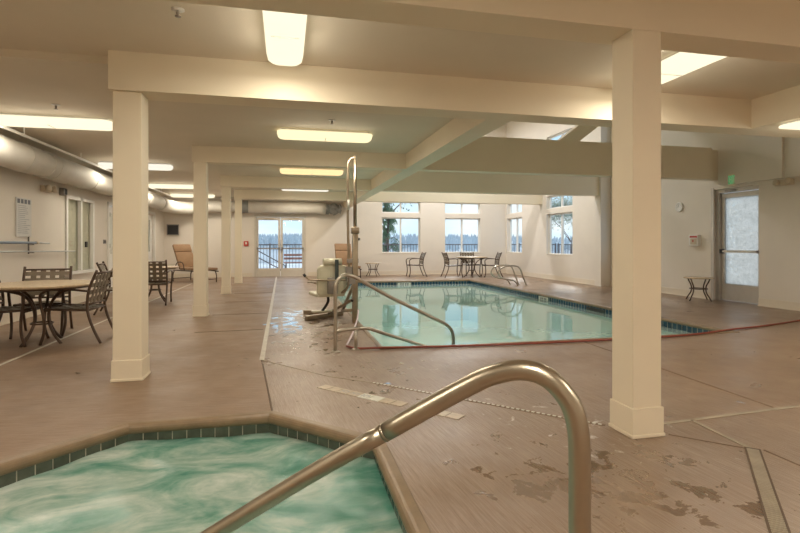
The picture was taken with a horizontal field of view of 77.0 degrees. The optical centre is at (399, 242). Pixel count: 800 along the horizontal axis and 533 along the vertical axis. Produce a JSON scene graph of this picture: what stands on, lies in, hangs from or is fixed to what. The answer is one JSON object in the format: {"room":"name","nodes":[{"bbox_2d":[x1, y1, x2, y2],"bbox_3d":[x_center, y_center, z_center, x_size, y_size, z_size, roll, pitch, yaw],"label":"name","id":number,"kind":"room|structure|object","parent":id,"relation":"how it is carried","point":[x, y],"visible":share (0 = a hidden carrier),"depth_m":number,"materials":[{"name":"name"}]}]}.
{"room":"indoor swimming pool","nodes":[
{"label":"indoor swimming pool","id":0,"kind":"room"},
{"bbox_2d":[0,134,163,314],"bbox_3d":[-5.861,-0.270,6.790,0.200,3.020,21.850,0,0,-13],"label":"wall","id":1,"kind":"structure","parent":0,"point":[47,209],"depth_m":8.72,"materials":[{"name":"paint"}]},
{"bbox_2d":[16,197,30,236],"bbox_3d":[-6.040,-0.410,8.077,0.012,0.620,0.480,0,0,-13],"label":"sign","id":2,"kind":"object","parent":1,"relation":"attached to","point":[23,205],"visible":1,"depth_m":8.06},
{"bbox_2d":[17,198,29,204],"bbox_3d":[-6.034,-0.665,8.073,0.002,0.070,0.410,0,0,-13],"label":"print","id":3,"kind":"object","parent":2,"relation":"attached to","point":[20,201],"depth_m":8.06},
{"bbox_2d":[18,205,29,232],"bbox_3d":[-6.036,-0.378,8.078,0.001,0.444,0.399,0,0,-13],"label":"print","id":4,"kind":"object","parent":2,"relation":"attached to","point":[23,210],"depth_m":8.07,"materials":[{"name":"grey"}]},
{"bbox_2d":[28,236,34,253],"bbox_3d":[-6.044,0.035,8.240,0.090,0.290,0.030,0,0,-13],"label":"hook","id":5,"kind":"object","parent":1,"relation":"attached to","point":[29,236],"visible":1,"depth_m":8.23,"materials":[{"name":"grey metal"}]},
{"bbox_2d":[0,241,49,243],"bbox_3d":[-5.677,-0.008,6.704,0.048,0.052,4.400,0,0,-13],"label":"pole","id":6,"kind":"object","parent":5,"relation":"hanging from","point":[1,242],"visible":1,"depth_m":7.90,"materials":[{"name":"silver metal"}]},
{"bbox_2d":[0,250,74,252],"bbox_3d":[-5.799,0.125,7.240,0.026,0.095,5.500,0,0,-13],"label":"pole","id":7,"kind":"object","parent":5,"relation":"hanging from","point":[72,250],"visible":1,"depth_m":8.41,"materials":[{"name":"silver metal"}]},
{"bbox_2d":[40,185,56,192],"bbox_3d":[-6.141,-0.949,8.813,0.156,0.128,0.360,0,0,-13],"label":"emergency light","id":8,"kind":"object","parent":1,"relation":"attached to","point":[43,188],"visible":1,"depth_m":8.69,"materials":[{"name":"beige plastic"}]},
{"bbox_2d":[0,292,106,325],"bbox_3d":[-5.110,1.145,4.022,0.030,0.150,16.120,0,0,-13],"label":"baseboard","id":9,"kind":"structure","parent":1,"relation":"attached to","point":[5,319],"depth_m":8.22,"materials":[{"name":"paint"}]},
{"bbox_2d":[65,195,95,274],"bbox_3d":[-6.585,-0.150,10.317,0.140,1.540,1.450,0,0,-13],"label":"window","id":10,"kind":"structure","parent":1,"relation":"in","point":[76,208],"depth_m":10.32,"materials":[{"name":"white plastic"}]},
{"bbox_2d":[68,199,88,270],"bbox_3d":[-6.644,-0.160,10.303,0.020,1.440,1.350,0,0,-13],"label":"shade","id":11,"kind":"object","parent":10,"relation":"attached to","point":[72,204],"depth_m":10.27,"materials":[{"name":"fabric"}]},
{"bbox_2d":[107,202,112,292],"bbox_3d":[-7.101,0.120,12.404,0.185,2.200,1.070,0,0,-13],"label":"door","id":12,"kind":"structure","parent":1,"relation":"in","point":[109,209],"depth_m":12.11,"materials":[{"name":"white plastic"}]},
{"bbox_2d":[148,211,154,280],"bbox_3d":[-7.853,0.120,15.694,0.185,2.200,1.020,0,0,-13],"label":"door","id":13,"kind":"structure","parent":1,"relation":"in","point":[151,219],"depth_m":16.08,"materials":[{"name":"white plastic"}]},
{"bbox_2d":[0,48,453,197],"bbox_3d":[-3.711,-1.735,11.384,6.440,0.250,13.850,0,0,-13],"label":"ceiling","id":14,"kind":"structure","parent":0,"point":[30,81],"depth_m":6.78,"materials":[{"name":"paint"}]},
{"bbox_2d":[0,113,112,130],"bbox_3d":[-4.473,-1.552,6.466,1.450,0.117,0.340,0,0,-13],"label":"ceiling light","id":15,"kind":"object","parent":14,"relation":"attached to","point":[6,119],"visible":0.86,"depth_m":6.37,"materials":[{"name":"white plastic"}]},
{"bbox_2d":[0,126,171,196],"bbox_3d":[-5.061,-1.580,6.229,0.030,0.200,20.200,0,0,-13],"label":"ceiling track","id":16,"kind":"object","parent":14,"relation":"attached to","point":[2,127],"visible":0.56,"depth_m":7.94,"materials":[{"name":"white metal"}]},
{"bbox_2d":[0,134,192,213],"bbox_3d":[-5.030,-1.224,6.952,1.309,0.503,21.597,0,0,-13],"label":"air duct","id":17,"kind":"object","parent":16,"relation":"hanging from","point":[17,156],"visible":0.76,"depth_m":8.38,"materials":[{"name":"metal"}]},
{"bbox_2d":[208,200,341,214],"bbox_3d":[-4.450,-1.257,17.980,4.739,0.493,0.452,0,0,-13],"label":"air duct","id":18,"kind":"object","parent":17,"relation":"attached to","point":[213,205],"visible":0.8,"depth_m":17.87,"materials":[{"name":"metal"}]},
{"bbox_2d":[98,161,112,168],"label":"ceiling light","id":19,"kind":"object","parent":14,"relation":"attached to","point":[104,164],"depth_m":9.91,"materials":[{"name":"white plastic"}]},
{"bbox_2d":[148,163,172,170],"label":"ceiling light","id":20,"kind":"object","parent":14,"relation":"attached to","point":[151,166],"depth_m":10.13,"materials":[{"name":"white plastic"}]},
{"bbox_2d":[148,183,192,188],"bbox_3d":[-6.155,-1.552,13.775,1.360,0.117,0.340,0,0,-13],"label":"ceiling light","id":21,"kind":"object","parent":14,"relation":"attached to","point":[152,185],"visible":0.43,"depth_m":13.62,"materials":[{"name":"white plastic"}]},
{"bbox_2d":[170,193,214,197],"bbox_3d":[-6.798,-1.552,16.500,1.360,0.117,0.340,0,0,-13],"label":"ceiling light","id":22,"kind":"object","parent":14,"relation":"attached to","point":[183,195],"visible":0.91,"depth_m":16.31,"materials":[{"name":"white plastic"}]},
{"bbox_2d":[281,189,328,191],"bbox_3d":[-2.721,-1.552,14.457,1.360,0.117,0.340,0,0,-13],"label":"ceiling light","id":23,"kind":"object","parent":14,"relation":"attached to","point":[281,189],"visible":0.43,"depth_m":14.35,"materials":[{"name":"white plastic"}]},
{"bbox_2d":[280,167,342,175],"bbox_3d":[-1.918,-1.552,10.948,1.360,0.117,0.340,0,0,-13],"label":"ceiling light","id":24,"kind":"object","parent":14,"relation":"attached to","point":[284,170],"visible":1,"depth_m":10.82,"materials":[{"name":"white plastic"}]},
{"bbox_2d":[277,128,371,142],"bbox_3d":[-1.083,-1.552,7.292,1.360,0.117,0.340,0,0,-13],"label":"ceiling light","id":25,"kind":"object","parent":14,"relation":"attached to","point":[283,133],"visible":1,"depth_m":7.17,"materials":[{"name":"white plastic"}]},
{"bbox_2d":[164,124,505,276],"bbox_3d":[-1.981,-1.970,18.986,13.200,6.420,0.200,0,0,-13],"label":"wall","id":26,"kind":"structure","parent":0,"point":[327,230],"depth_m":19.03,"materials":[{"name":"paint"}]},
{"bbox_2d":[167,224,178,234],"bbox_3d":[-7.899,-0.460,17.502,0.400,0.380,0.054,0,0,-13],"label":"wall monitor","id":27,"kind":"object","parent":26,"relation":"attached to","point":[172,229],"visible":1,"depth_m":17.48,"materials":[{"name":"grey metal"}]},
{"bbox_2d":[164,273,251,277],"bbox_3d":[-6.754,1.145,17.777,2.955,0.150,0.030,0,0,-13],"label":"baseboard","id":28,"kind":"structure","parent":26,"relation":"attached to","point":[210,275],"depth_m":17.79,"materials":[{"name":"paint"}]},
{"bbox_2d":[254,215,305,276],"bbox_3d":[-4.368,0.105,18.389,1.830,2.230,0.220,0,0,-13],"label":"door","id":29,"kind":"structure","parent":26,"relation":"in","point":[258,272],"depth_m":18.34,"materials":[{"name":"paint"}]},
{"bbox_2d":[382,217,419,252],"bbox_3d":[0.032,-0.295,19.425,1.520,1.370,0.182,0,0,-13],"label":"window","id":30,"kind":"structure","parent":26,"relation":"in","point":[382,217],"depth_m":19.52,"materials":[{"name":"white plastic"}]},
{"bbox_2d":[382,202,419,212],"bbox_3d":[0.018,-1.370,19.482,1.520,0.440,0.065,0,0,-13],"label":"window","id":31,"kind":"structure","parent":26,"relation":"in","point":[382,202],"depth_m":19.46,"materials":[{"name":"white plastic"}]},
{"bbox_2d":[308,270,505,275],"bbox_3d":[0.445,1.145,19.423,7.875,0.150,0.030,0,0,-13],"label":"baseboard","id":32,"kind":"structure","parent":26,"relation":"attached to","point":[427,271],"depth_m":19.48,"materials":[{"name":"paint"}]},
{"bbox_2d":[445,203,478,213],"bbox_3d":[2.456,-1.370,20.039,1.480,0.440,0.065,0,0,-13],"label":"window","id":33,"kind":"structure","parent":26,"relation":"in","point":[445,203],"depth_m":20.01,"materials":[{"name":"white plastic"}]},
{"bbox_2d":[445,218,480,252],"bbox_3d":[2.469,-0.295,19.982,1.480,1.370,0.182,0,0,-13],"label":"window","id":34,"kind":"structure","parent":26,"relation":"in","point":[461,219],"depth_m":20.01,"materials":[{"name":"white plastic"}]},
{"bbox_2d":[0,273,799,532],"bbox_3d":[0.637,1.220,8.275,13.530,0.001,22.250,0,0,-13],"label":"floor","id":35,"kind":"structure","parent":0,"point":[491,469],"depth_m":3.92,"materials":[{"name":"concrete"}]},
{"bbox_2d":[0,281,49,346],"bbox_3d":[-4.777,0.775,6.111,0.690,0.904,0.621,0,0,-11],"label":"chair","id":36,"kind":"object","parent":35,"relation":"on","point":[22,309],"visible":0.75,"depth_m":6.10,"materials":[{"name":"brown metal"}]},
{"bbox_2d":[7,266,72,338],"bbox_3d":[-4.812,0.775,6.782,0.621,0.904,0.690,0,0,-23],"label":"chair","id":37,"kind":"object","parent":35,"relation":"on","point":[53,272],"visible":0.46,"depth_m":6.95,"materials":[{"name":"brown metal"}]},
{"bbox_2d":[0,280,95,346],"bbox_3d":[-4.383,0.861,6.158,1.174,0.741,1.174,0,0,-33],"label":"round table","id":38,"kind":"object","parent":35,"relation":"on","point":[16,287],"visible":0.94,"depth_m":6.04,"materials":[{"name":"stone"}]},
{"bbox_2d":[38,268,112,345],"bbox_3d":[-4.015,0.775,6.322,0.690,0.904,0.621,0,0,-11],"label":"chair","id":39,"kind":"object","parent":35,"relation":"on","point":[65,307],"visible":0.86,"depth_m":6.22,"materials":[{"name":"brown metal"}]},
{"bbox_2d":[0,283,192,365],"bbox_3d":[-5.266,1.218,10.695,0.035,0.004,14.000,0,0,-13],"label":"joint","id":40,"kind":"object","parent":35,"relation":"on","point":[191,283],"visible":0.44,"depth_m":6.28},
{"bbox_2d":[93,261,112,314],"bbox_3d":[-4.954,0.775,8.861,0.690,0.904,0.621,0,0,-21],"label":"chair","id":41,"kind":"object","parent":35,"relation":"on","point":[102,265],"visible":0.3,"depth_m":8.85,"materials":[{"name":"brown metal"}]},
{"bbox_2d":[110,91,150,381],"bbox_3d":[-2.438,-0.060,4.559,0.267,2.560,0.267,0,0,-13],"label":"column","id":42,"kind":"structure","parent":35,"relation":"on","point":[131,358],"depth_m":4.45,"materials":[{"name":"beige paint"}]},
{"bbox_2d":[108,50,750,133],"bbox_3d":[0.757,-1.510,5.282,6.830,0.340,0.300,0,0,-13],"label":"ceiling beam","id":43,"kind":"structure","parent":42,"relation":"on","point":[159,77],"depth_m":4.96,"materials":[{"name":"beige paint"}]},
{"bbox_2d":[148,260,172,305],"bbox_3d":[-4.921,0.775,10.051,0.621,0.904,0.690,0,0,-16],"label":"chair","id":44,"kind":"object","parent":35,"relation":"on","point":[153,264],"visible":0.59,"depth_m":9.88,"materials":[{"name":"brown metal"}]},
{"bbox_2d":[148,265,178,301],"bbox_3d":[-5.145,0.861,10.569,0.924,0.741,0.924,0,0,-23],"label":"round table","id":45,"kind":"object","parent":35,"relation":"on","point":[168,266],"visible":0.43,"depth_m":10.49,"materials":[{"name":"stone"}]},
{"bbox_2d":[172,244,192,280],"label":"lounge chair","id":46,"kind":"object","parent":35,"relation":"on","point":[183,255],"depth_m":16.06,"materials":[{"name":"fabric"}]},
{"bbox_2d":[172,244,192,267],"bbox_3d":[-6.919,0.412,16.153,0.434,0.742,0.600,0,0,35],"label":"cushion","id":47,"kind":"object","parent":46,"relation":"on","point":[183,252],"depth_m":16.10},
{"bbox_2d":[192,162,208,316],"bbox_3d":[-3.341,-0.060,8.440,0.237,2.560,0.237,0,0,-13],"label":"column","id":48,"kind":"structure","parent":35,"relation":"on","point":[200,169],"depth_m":8.34,"materials":[{"name":"beige paint"}]},
{"bbox_2d":[192,136,717,180],"bbox_3d":[1.648,-1.670,9.573,10.480,0.660,0.230,0,0,-13],"label":"ceiling beam","id":49,"kind":"structure","parent":48,"relation":"on","point":[489,155],"depth_m":9.55,"materials":[{"name":"beige paint"}]},
{"bbox_2d":[221,187,231,293],"bbox_3d":[-4.187,-0.060,12.119,0.227,2.560,0.227,0,0,-13],"label":"column","id":50,"kind":"structure","parent":35,"relation":"on","point":[225,191],"depth_m":12.02,"materials":[{"name":"beige paint"}]},
{"bbox_2d":[220,171,598,195],"bbox_3d":[0.671,-1.670,13.217,10.200,0.660,0.230,0,0,-13],"label":"ceiling beam","id":51,"kind":"structure","parent":50,"relation":"on","point":[420,181],"depth_m":13.28,"materials":[{"name":"beige paint"}]},
{"bbox_2d":[234,199,242,282],"bbox_3d":[-4.918,-0.060,15.317,0.227,2.560,0.227,0,0,-13],"label":"column","id":52,"kind":"structure","parent":35,"relation":"on","point":[238,202],"depth_m":15.22,"materials":[{"name":"beige paint"}]},
{"bbox_2d":[234,190,541,204],"bbox_3d":[-0.060,-1.670,16.415,10.200,0.660,0.230,0,0,-13],"label":"ceiling beam","id":53,"kind":"structure","parent":52,"relation":"on","point":[415,197],"depth_m":16.33,"materials":[{"name":"beige paint"}]},
{"bbox_2d":[261,360,272,410],"bbox_3d":[-1.183,1.218,4.443,0.014,0.004,1.676,0,0,-18],"label":"joint","id":54,"kind":"object","parent":35,"relation":"on","point":[271,407],"visible":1,"depth_m":4.24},
{"bbox_2d":[259,277,276,359],"bbox_3d":[-2.950,1.218,11.702,0.050,0.004,13.270,0,0,-13],"label":"joint","id":55,"kind":"object","parent":35,"relation":"on","point":[263,350],"visible":1,"depth_m":7.08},
{"bbox_2d":[263,360,371,382],"bbox_3d":[-0.861,1.218,4.790,1.467,0.004,0.082,0,0,35],"label":"joint","id":56,"kind":"object","parent":35,"relation":"on","point":[263,360],"visible":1,"depth_m":4.69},
{"bbox_2d":[303,156,359,322],"bbox_3d":[-1.156,-0.054,8.125,0.862,2.543,1.277,0,0,-13],"label":"lift","id":57,"kind":"object","parent":35,"relation":"on","point":[332,268],"visible":0.94,"depth_m":7.62,"materials":[{"name":"metal"}]},
{"bbox_2d":[334,244,361,277],"bbox_3d":[-1.827,0.620,17.378,0.702,1.203,1.512,0,0,-19],"label":"lounge chair","id":58,"kind":"object","parent":35,"relation":"on","point":[340,249],"visible":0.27,"depth_m":17.87,"materials":[{"name":"fabric"}]},
{"bbox_2d":[334,244,351,264],"bbox_3d":[-2.009,0.400,17.911,0.600,0.763,0.385,0,0,-19],"label":"cushion","id":59,"kind":"object","parent":58,"relation":"on","point":[340,249],"depth_m":17.88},
{"bbox_2d":[317,385,407,406],"bbox_3d":[-0.317,1.217,4.031,0.857,0.005,0.104,0,0,35],"label":"floor marking","id":60,"kind":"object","parent":35,"relation":"on","point":[396,403],"depth_m":4.01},
{"bbox_2d":[331,273,454,352],"bbox_3d":[-0.035,1.080,6.018,1.693,1.481,0.110,0,0,-30],"label":"pool handrail","id":61,"kind":"object","parent":35,"relation":"on","point":[355,329],"visible":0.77,"depth_m":5.79,"materials":[{"name":"silver metal"}]},
{"bbox_2d":[200,359,590,532],"bbox_3d":[-0.212,0.999,1.355,1.431,1.443,0.120,0,0,18],"label":"handrail","id":62,"kind":"object","parent":35,"relation":"on","point":[579,444],"visible":1,"depth_m":1.22,"materials":[{"name":"silver metal"}]},
{"bbox_2d":[406,252,426,276],"bbox_3d":[0.602,0.775,18.344,0.690,0.904,0.621,0,0,-11],"label":"chair","id":63,"kind":"object","parent":35,"relation":"on","point":[422,253],"visible":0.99,"depth_m":18.27,"materials":[{"name":"brown metal"}]},
{"bbox_2d":[437,411,464,419],"bbox_3d":[0.344,1.218,3.569,0.209,0.004,0.104,0,0,35],"label":"floor marking","id":64,"kind":"object","parent":35,"relation":"on","point":[452,415],"depth_m":3.54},
{"bbox_2d":[440,252,462,277],"bbox_3d":[1.847,0.775,17.966,0.690,0.904,0.621,0,0,-11],"label":"chair","id":65,"kind":"object","parent":35,"relation":"on","point":[445,256],"visible":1,"depth_m":17.95,"materials":[{"name":"brown metal"}]},
{"bbox_2d":[459,252,480,275],"bbox_3d":[2.601,0.775,18.756,0.621,0.904,0.690,0,0,-17],"label":"chair","id":66,"kind":"object","parent":35,"relation":"on","point":[462,254],"visible":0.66,"depth_m":18.91,"materials":[{"name":"brown metal"}]},
{"bbox_2d":[457,256,487,276],"bbox_3d":[2.585,0.861,18.081,1.124,0.741,1.124,0,0,-43],"label":"round table","id":67,"kind":"object","parent":35,"relation":"on","point":[460,257],"visible":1,"depth_m":18.06,"materials":[{"name":"stone"}]},
{"bbox_2d":[372,382,604,425],"bbox_3d":[0.563,1.218,3.877,1.917,0.005,0.030,0,0,33],"label":"drain","id":68,"kind":"object","parent":35,"relation":"on","point":[372,382],"visible":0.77,"depth_m":3.76,"materials":[{"name":"grey metal"}]},
{"bbox_2d":[481,252,502,276],"bbox_3d":[3.316,0.775,18.136,0.690,0.904,0.621,0,0,-3],"label":"chair","id":69,"kind":"object","parent":35,"relation":"on","point":[498,254],"visible":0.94,"depth_m":18.06,"materials":[{"name":"brown metal"}]},
{"bbox_2d":[491,264,527,308],"bbox_3d":[3.148,1.246,14.517,0.932,1.248,0.600,0,0,-13],"label":"pool ladder","id":70,"kind":"object","parent":35,"relation":"on","point":[503,265],"visible":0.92,"depth_m":14.34,"materials":[{"name":"silver metal"}]},
{"bbox_2d":[346,309,799,349],"bbox_3d":[3.280,1.104,7.011,8.026,0.233,1.825,0,0,-6],"label":"stripe","id":71,"kind":"object","parent":35,"relation":"on","point":[352,333],"visible":0.91,"depth_m":6.07,"materials":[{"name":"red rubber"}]},
{"bbox_2d":[608,29,664,438],"bbox_3d":[1.533,-0.060,3.266,0.240,2.560,0.240,0,0,-13],"label":"column","id":72,"kind":"structure","parent":35,"relation":"on","point":[636,410],"depth_m":3.17,"materials":[{"name":"beige paint"}]},
{"bbox_2d":[164,0,799,63],"bbox_3d":[0.301,-1.510,3.013,8.730,0.340,0.260,0,0,-13],"label":"ceiling beam","id":73,"kind":"structure","parent":72,"relation":"on","point":[769,30],"depth_m":3.15,"materials":[{"name":"beige paint"}]},
{"bbox_2d":[585,342,772,407],"bbox_3d":[2.515,1.218,4.996,0.012,0.004,2.581,0,0,-11],"label":"joint","id":74,"kind":"object","parent":35,"relation":"on","point":[585,342],"visible":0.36,"depth_m":4.29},
{"bbox_2d":[683,276,713,301],"bbox_3d":[6.354,0.978,10.705,0.568,0.499,0.568,0,0,-2],"label":"side table","id":75,"kind":"object","parent":35,"relation":"on","point":[687,277],"visible":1,"depth_m":10.62,"materials":[{"name":"metal"}]},
{"bbox_2d":[691,419,751,447],"bbox_3d":[2.045,1.218,3.217,0.030,0.004,0.502,0,0,-8],"label":"joint","id":76,"kind":"object","parent":35,"relation":"on","point":[693,420],"visible":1,"depth_m":3.19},
{"bbox_2d":[664,405,799,424],"bbox_3d":[4.814,1.218,4.289,6.513,0.004,0.051,0,0,-16],"label":"joint","id":77,"kind":"object","parent":35,"relation":"on","point":[794,406],"visible":0.81,"depth_m":3.57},
{"bbox_2d":[744,447,790,532],"bbox_3d":[1.567,1.217,2.062,0.080,0.006,2.111,0,0,30],"label":"drain","id":78,"kind":"object","parent":35,"relation":"on","point":[776,522],"visible":1,"depth_m":2.43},
{"bbox_2d":[0,0,799,99],"bbox_3d":[0.301,-1.755,0.992,9.630,0.150,8.200,0,0,-13],"label":"ceiling","id":79,"kind":"structure","parent":0,"point":[85,27],"depth_m":4.28,"materials":[{"name":"paint"}]},
{"bbox_2d":[171,6,184,17],"bbox_3d":[-1.596,-1.653,3.615,0.090,0.054,0.090,0,0,-13],"label":"sprinkler","id":80,"kind":"object","parent":79,"relation":"attached to","point":[178,10],"visible":1,"depth_m":3.60,"materials":[{"name":"white plastic"}]},
{"bbox_2d":[262,10,306,65],"bbox_3d":[-0.876,-1.621,3.831,0.310,0.117,1.360,0,0,-13],"label":"ceiling light","id":81,"kind":"object","parent":79,"relation":"attached to","point":[284,32],"visible":0.92,"depth_m":3.83,"materials":[{"name":"white plastic"}]},
{"bbox_2d":[661,52,726,83],"bbox_3d":[2.521,-1.621,4.679,0.340,0.117,1.360,0,0,-13],"label":"ceiling light","id":82,"kind":"object","parent":79,"relation":"attached to","point":[674,66],"visible":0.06,"depth_m":4.43,"materials":[{"name":"white plastic"}]},
{"bbox_2d":[343,118,509,206],"bbox_3d":[-0.455,-3.260,12.195,0.290,3.840,13.720,0,0,-13],"label":"ceiling beam","id":83,"kind":"structure","parent":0,"point":[456,134],"depth_m":7.45,"materials":[{"name":"beige paint"}]},
{"bbox_2d":[340,300,676,345],"bbox_3d":[1.067,1.910,11.307,4.880,1.320,10.130,0,0,-13],"label":"swimming pool","id":84,"kind":"structure","parent":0,"point":[471,322],"depth_m":14.10,"materials":[{"name":"liquid"}]},
{"bbox_2d":[337,284,563,305],"bbox_3d":[1.067,1.355,11.307,4.880,0.001,10.130,0,0,-13],"label":"pool water","id":85,"kind":"object","parent":84,"relation":"in","point":[464,293],"visible":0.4,"depth_m":13.23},
{"bbox_2d":[350,281,708,333],"bbox_3d":[1.067,1.345,11.307,4.880,0.150,10.130,0,0,-13],"label":"trim","id":86,"kind":"structure","parent":84,"relation":"attached to","point":[666,326],"depth_m":10.95,"materials":[{"name":"tile"}]},
{"bbox_2d":[337,279,737,349],"bbox_3d":[1.067,1.247,11.307,5.000,0.070,10.250,0,0,-13],"label":"coping","id":87,"kind":"object","parent":84,"relation":"on","point":[685,323],"visible":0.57,"depth_m":9.52,"materials":[{"name":"concrete"}]},
{"bbox_2d":[586,306,604,315],"bbox_3d":[3.865,1.345,9.962,0.012,0.110,0.600,0,0,-13],"label":"skimmer","id":88,"kind":"object","parent":84,"relation":"attached to","point":[588,309],"visible":1,"depth_m":9.94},
{"bbox_2d":[506,121,594,279],"bbox_3d":[5.080,-1.970,17.266,0.200,6.420,6.300,0,0,-13],"label":"wall","id":89,"kind":"structure","parent":0,"point":[534,257],"depth_m":17.17,"materials":[{"name":"paint"}]},
{"bbox_2d":[507,217,521,252],"bbox_3d":[4.525,-0.295,19.596,0.182,1.370,1.290,0,0,-13],"label":"window","id":90,"kind":"structure","parent":89,"relation":"in","point":[511,219],"depth_m":19.62,"materials":[{"name":"white plastic"}]},
{"bbox_2d":[506,270,594,284],"bbox_3d":[4.936,1.145,17.377,0.030,0.150,6.020,0,0,-13],"label":"baseboard","id":91,"kind":"structure","parent":89,"relation":"attached to","point":[545,276],"depth_m":16.57,"materials":[{"name":"paint"}]},
{"bbox_2d":[548,212,571,255],"bbox_3d":[5.254,-0.295,16.409,0.182,1.370,1.590,0,0,-13],"label":"window","id":92,"kind":"structure","parent":89,"relation":"in","point":[561,214],"depth_m":16.53,"materials":[{"name":"white plastic"}]},
{"bbox_2d":[549,195,571,208],"bbox_3d":[5.311,-1.370,16.422,0.065,0.440,1.590,0,0,-13],"label":"window","id":93,"kind":"structure","parent":89,"relation":"in","point":[550,197],"depth_m":16.81,"materials":[{"name":"white plastic"}]},
{"bbox_2d":[595,126,610,285],"bbox_3d":[5.869,-1.880,14.352,0.520,6.200,0.295,0,0,-13],"label":"wall","id":94,"kind":"structure","parent":0,"point":[602,134],"depth_m":14.20,"materials":[{"name":"paint"}]},
{"bbox_2d":[611,127,799,302],"bbox_3d":[7.787,-1.970,6.679,0.200,6.420,15.550,0,0,-13],"label":"wall","id":95,"kind":"structure","parent":0,"point":[779,206],"depth_m":10.91,"materials":[{"name":"paint"}]},
{"bbox_2d":[558,125,597,140],"bbox_3d":[4.884,-3.095,12.400,2.841,2.227,0.240,0,0,-13],"label":"beam","id":96,"kind":"structure","parent":95,"relation":"attached to","point":[577,133],"depth_m":12.15,"materials":[{"name":"beige paint"}]},
{"bbox_2d":[610,281,709,298],"bbox_3d":[6.325,1.145,12.561,0.030,0.150,3.430,0,0,-13],"label":"baseboard","id":97,"kind":"structure","parent":95,"relation":"attached to","point":[682,292],"depth_m":11.64,"materials":[{"name":"paint"}]},
{"bbox_2d":[689,235,700,245],"bbox_3d":[6.588,-0.060,11.251,0.100,0.250,0.260,0,0,-13],"label":"box","id":98,"kind":"object","parent":95,"relation":"attached to","point":[694,240],"visible":1,"depth_m":11.18,"materials":[{"name":"white plastic"}]},
{"bbox_2d":[711,185,758,303],"bbox_3d":[6.939,0.020,10.347,0.200,2.400,1.120,0,0,-13],"label":"door","id":99,"kind":"structure","parent":95,"relation":"in","point":[736,213],"depth_m":10.46,"materials":[{"name":"metal"}]},
{"bbox_2d":[758,298,799,310],"bbox_3d":[8.184,1.145,4.426,0.030,0.150,10.980,0,0,-13],"label":"baseboard","id":100,"kind":"structure","parent":95,"relation":"attached to","point":[794,306],"depth_m":9.36,"materials":[{"name":"paint"}]},
{"bbox_2d":[732,85,799,137],"bbox_3d":[6.857,-1.590,2.558,3.850,0.500,8.330,0,0,-13],"label":"ceiling","id":101,"kind":"structure","parent":0,"point":[768,112],"depth_m":5.69,"materials":[{"name":"beige paint"}]},
{"bbox_2d":[779,119,799,129],"bbox_3d":[4.920,-1.314,5.669,1.360,0.052,0.340,0,0,-13],"label":"ceiling light","id":102,"kind":"object","parent":101,"relation":"attached to","point":[793,125],"visible":1,"depth_m":5.57,"materials":[{"name":"white plastic"}]},
{"bbox_2d":[734,134,799,183],"bbox_3d":[7.191,-3.087,8.594,0.110,3.785,3.290,0,0,-13],"label":"wall","id":103,"kind":"structure","parent":0,"point":[756,158],"depth_m":9.54,"materials":[{"name":"paint"}]},
{"bbox_2d":[772,177,793,185],"bbox_3d":[6.977,-1.114,9.155,0.156,0.128,0.360,0,0,-13],"label":"emergency light","id":104,"kind":"object","parent":103,"relation":"attached to","point":[787,181],"visible":1,"depth_m":9.15,"materials":[{"name":"beige plastic"}]},
{"label":"outside","id":105,"kind":"structure","parent":0,"visible":0},
{"bbox_2d":[259,263,301,275],"bbox_3d":[8.711,1.340,29.201,150.000,0.001,14.950,0,0,-13],"label":"ground","id":106,"kind":"structure","parent":105,"point":[295,265],"depth_m":29.96,"materials":[{"name":"snow"}]},
{"bbox_2d":[284,254,301,267],"bbox_3d":[-4.683,0.920,22.949,1.200,0.840,0.430,0,0,-13],"label":"bench","id":107,"kind":"object","parent":106,"relation":"on","point":[294,258],"visible":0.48,"depth_m":23.07,"materials":[{"name":"brown wood"}]},
{"bbox_2d":[382,203,403,251],"bbox_3d":[-0.707,-0.810,25.980,1.661,4.301,1.462,0,0,-13],"label":"evergreen tree","id":108,"kind":"object","parent":106,"relation":"on","point":[388,223],"visible":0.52,"depth_m":25.81,"materials":[{"name":"green plant"}]},
{"bbox_2d":[259,243,555,270],"bbox_3d":[-0.876,0.680,22.675,17.460,1.320,0.060,0,0,-13],"label":"terrace railing","id":109,"kind":"object","parent":106,"relation":"on","point":[269,244],"visible":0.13,"depth_m":21.80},
{"bbox_2d":[552,196,571,253],"bbox_3d":[9.265,-0.996,28.844,3.739,4.674,4.073,0,0,-31],"label":"tree","id":110,"kind":"object","parent":106,"relation":"on","point":[556,204],"visible":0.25,"depth_m":28.32,"materials":[{"name":"green plant"}]},
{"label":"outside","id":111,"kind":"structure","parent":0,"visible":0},
{"bbox_2d":[259,237,570,263],"bbox_3d":[-16.374,0.014,152.122,624.080,8.412,356.110,0,0,-13],"label":"hill","id":112,"kind":"structure","parent":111,"point":[266,251],"depth_m":142.13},
{"bbox_2d":[259,232,571,251],"bbox_3d":[28.795,-0.631,165.905,464.574,12.004,290.178,0,0,-13],"label":"treeline","id":113,"kind":"object","parent":112,"relation":"on","point":[290,238],"visible":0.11,"depth_m":161.21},
{"bbox_3d":[-1.078,1.735,2.180,2.210,0.970,2.660,0,0,-13],"label":"wall","id":114,"kind":"structure","parent":0,"visible":0},
{"bbox_2d":[0,433,402,532],"bbox_3d":[-1.078,1.338,2.180,2.210,0.028,2.637,0,0,-13],"label":"water","id":115,"kind":"object","parent":114,"relation":"in","point":[184,485],"visible":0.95,"depth_m":2.70,"materials":[{"name":"liquid"}]},
{"bbox_2d":[0,423,406,532],"bbox_3d":[-1.078,1.330,2.180,2.204,0.110,2.654,0,0,-13],"label":"trim","id":116,"kind":"structure","parent":114,"relation":"attached to","point":[7,479],"depth_m":3.33,"materials":[{"name":"tile"}]},
{"bbox_2d":[0,411,431,532],"bbox_3d":[-1.078,1.250,2.180,2.330,0.075,2.780,0,0,-13],"label":"coping","id":117,"kind":"object","parent":114,"relation":"on","point":[411,516],"visible":0.91,"depth_m":3.19,"materials":[{"name":"concrete"}]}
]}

